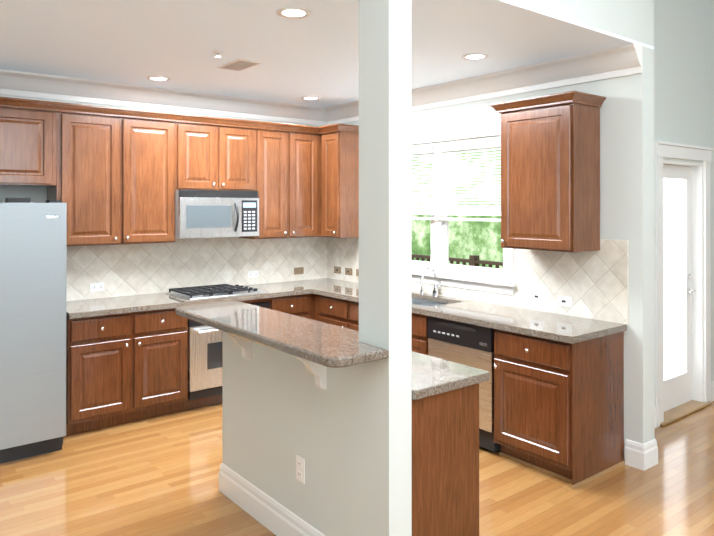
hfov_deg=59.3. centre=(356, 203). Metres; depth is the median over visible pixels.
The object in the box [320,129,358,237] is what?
upper cabinet
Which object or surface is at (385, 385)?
post
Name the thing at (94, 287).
electrical outlet plate
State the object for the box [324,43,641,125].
crown molding
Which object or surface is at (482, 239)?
backdrop
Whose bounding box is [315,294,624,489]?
base cabinet
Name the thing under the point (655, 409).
baseboard
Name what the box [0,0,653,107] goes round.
ceiling
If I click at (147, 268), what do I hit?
tile backsplash
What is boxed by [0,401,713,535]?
floor
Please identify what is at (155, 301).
countertop
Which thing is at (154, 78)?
recessed light
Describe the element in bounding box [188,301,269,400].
built-in oven
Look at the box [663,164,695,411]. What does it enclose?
patio door
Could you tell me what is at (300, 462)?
electrical outlet plate
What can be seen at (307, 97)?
recessed light
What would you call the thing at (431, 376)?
countertop
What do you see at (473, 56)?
recessed light
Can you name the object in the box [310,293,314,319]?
base cabinet
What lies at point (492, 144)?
window blinds
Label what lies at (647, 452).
baseboard
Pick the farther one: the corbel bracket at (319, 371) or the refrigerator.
the refrigerator
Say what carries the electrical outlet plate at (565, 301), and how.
attached to the tile backsplash at (593, 284)
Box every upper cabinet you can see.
[0,101,55,188]
[47,105,119,245]
[120,113,175,243]
[176,117,215,189]
[216,121,255,190]
[239,125,287,238]
[288,129,315,237]
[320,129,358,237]
[490,91,605,251]
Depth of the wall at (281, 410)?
3.10 m
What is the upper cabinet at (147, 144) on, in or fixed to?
attached to the wall at (630, 110)
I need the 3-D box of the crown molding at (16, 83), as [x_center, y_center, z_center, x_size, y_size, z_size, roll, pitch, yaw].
[-3.018,-0.916,4.463,7.000,0.172,0.110,0,0,-39]
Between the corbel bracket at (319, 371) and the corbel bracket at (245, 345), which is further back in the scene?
the corbel bracket at (245, 345)
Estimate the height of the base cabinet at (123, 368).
0.868 m
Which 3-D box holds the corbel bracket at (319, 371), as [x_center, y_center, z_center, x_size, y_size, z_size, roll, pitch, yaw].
[-0.207,0.746,2.856,0.140,0.220,0.040,0,0,-39]
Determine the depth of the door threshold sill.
5.08 m
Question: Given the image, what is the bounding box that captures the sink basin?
[412,298,446,306]
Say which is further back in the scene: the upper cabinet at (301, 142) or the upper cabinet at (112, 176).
the upper cabinet at (301, 142)
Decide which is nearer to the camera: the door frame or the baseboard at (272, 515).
the baseboard at (272, 515)
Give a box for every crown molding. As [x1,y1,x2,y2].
[0,69,323,125]
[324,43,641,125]
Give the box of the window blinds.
[411,141,500,221]
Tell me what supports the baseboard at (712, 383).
attached to the wall at (666, 94)
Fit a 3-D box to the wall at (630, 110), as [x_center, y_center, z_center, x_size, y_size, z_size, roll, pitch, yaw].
[-0.902,-0.110,1.927,7.150,3.600,0.150,0,0,-39]
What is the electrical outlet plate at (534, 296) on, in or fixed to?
attached to the tile backsplash at (593, 284)
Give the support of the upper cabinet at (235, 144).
attached to the wall at (630, 110)
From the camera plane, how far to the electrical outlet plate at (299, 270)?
6.44 m
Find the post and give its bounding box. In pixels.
[359,0,411,535]
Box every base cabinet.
[66,308,189,435]
[240,294,309,318]
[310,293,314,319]
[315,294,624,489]
[412,383,478,535]
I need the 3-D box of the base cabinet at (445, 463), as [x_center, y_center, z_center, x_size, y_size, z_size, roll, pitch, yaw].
[0.251,1.259,2.959,0.448,0.868,0.493,0,0,-39]
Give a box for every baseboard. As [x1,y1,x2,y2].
[219,463,324,535]
[625,439,657,464]
[654,405,656,427]
[711,381,713,401]
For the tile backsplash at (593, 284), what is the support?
attached to the wall at (630, 110)
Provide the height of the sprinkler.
0.044 m
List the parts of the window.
window sashes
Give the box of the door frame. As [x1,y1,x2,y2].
[654,141,713,426]
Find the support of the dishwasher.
on the floor
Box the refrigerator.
[0,198,66,463]
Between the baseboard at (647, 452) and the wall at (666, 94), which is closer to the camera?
the baseboard at (647, 452)
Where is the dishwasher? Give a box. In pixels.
[428,316,500,451]
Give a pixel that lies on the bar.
(324, 344)
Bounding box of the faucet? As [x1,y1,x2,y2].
[420,267,442,295]
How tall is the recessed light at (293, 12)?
0.006 m
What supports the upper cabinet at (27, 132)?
attached to the wall at (630, 110)
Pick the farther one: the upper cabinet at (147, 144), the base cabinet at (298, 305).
the base cabinet at (298, 305)
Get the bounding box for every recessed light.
[147,76,170,80]
[276,7,310,18]
[301,96,319,99]
[462,53,488,59]
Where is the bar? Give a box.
[175,301,388,367]
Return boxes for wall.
[0,0,659,459]
[222,331,358,535]
[660,0,713,381]
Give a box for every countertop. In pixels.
[66,282,309,318]
[288,278,626,343]
[412,351,488,399]
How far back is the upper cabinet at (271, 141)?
5.87 m
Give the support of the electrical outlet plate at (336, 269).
attached to the tile backsplash at (593, 284)
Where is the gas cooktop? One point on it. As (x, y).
(207, 292)
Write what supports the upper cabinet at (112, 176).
attached to the wall at (630, 110)
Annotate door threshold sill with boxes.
[660,400,711,425]
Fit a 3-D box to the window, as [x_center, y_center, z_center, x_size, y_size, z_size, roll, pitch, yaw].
[0.687,0.031,5.503,0.205,1.340,1.810,0,0,-39]
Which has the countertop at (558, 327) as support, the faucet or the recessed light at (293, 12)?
the faucet
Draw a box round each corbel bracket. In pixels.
[225,332,251,359]
[296,356,326,388]
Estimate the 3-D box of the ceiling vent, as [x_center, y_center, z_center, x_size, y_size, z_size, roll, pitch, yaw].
[-0.847,-0.996,4.532,0.180,0.012,0.340,0,0,-39]
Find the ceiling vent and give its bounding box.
[218,58,261,70]
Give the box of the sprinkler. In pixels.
[213,50,222,57]
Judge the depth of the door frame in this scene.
5.30 m
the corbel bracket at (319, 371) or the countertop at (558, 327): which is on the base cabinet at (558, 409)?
the countertop at (558, 327)
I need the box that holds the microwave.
[175,190,258,238]
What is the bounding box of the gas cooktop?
[166,284,267,299]
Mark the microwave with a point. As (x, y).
(207, 213)
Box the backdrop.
[411,148,502,268]
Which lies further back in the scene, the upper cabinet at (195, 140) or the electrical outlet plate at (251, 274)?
the electrical outlet plate at (251, 274)
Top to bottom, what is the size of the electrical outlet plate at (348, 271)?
0.070 m
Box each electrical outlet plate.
[90,282,103,291]
[248,270,257,277]
[294,267,303,274]
[296,455,304,483]
[334,266,340,273]
[345,268,351,274]
[530,291,543,301]
[557,295,571,306]
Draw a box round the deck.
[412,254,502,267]
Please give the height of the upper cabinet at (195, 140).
0.590 m
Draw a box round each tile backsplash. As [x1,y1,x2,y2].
[66,237,325,300]
[326,237,627,323]
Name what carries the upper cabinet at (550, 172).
attached to the wall at (630, 110)
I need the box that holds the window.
[411,120,515,294]
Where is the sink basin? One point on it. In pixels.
(422, 302)

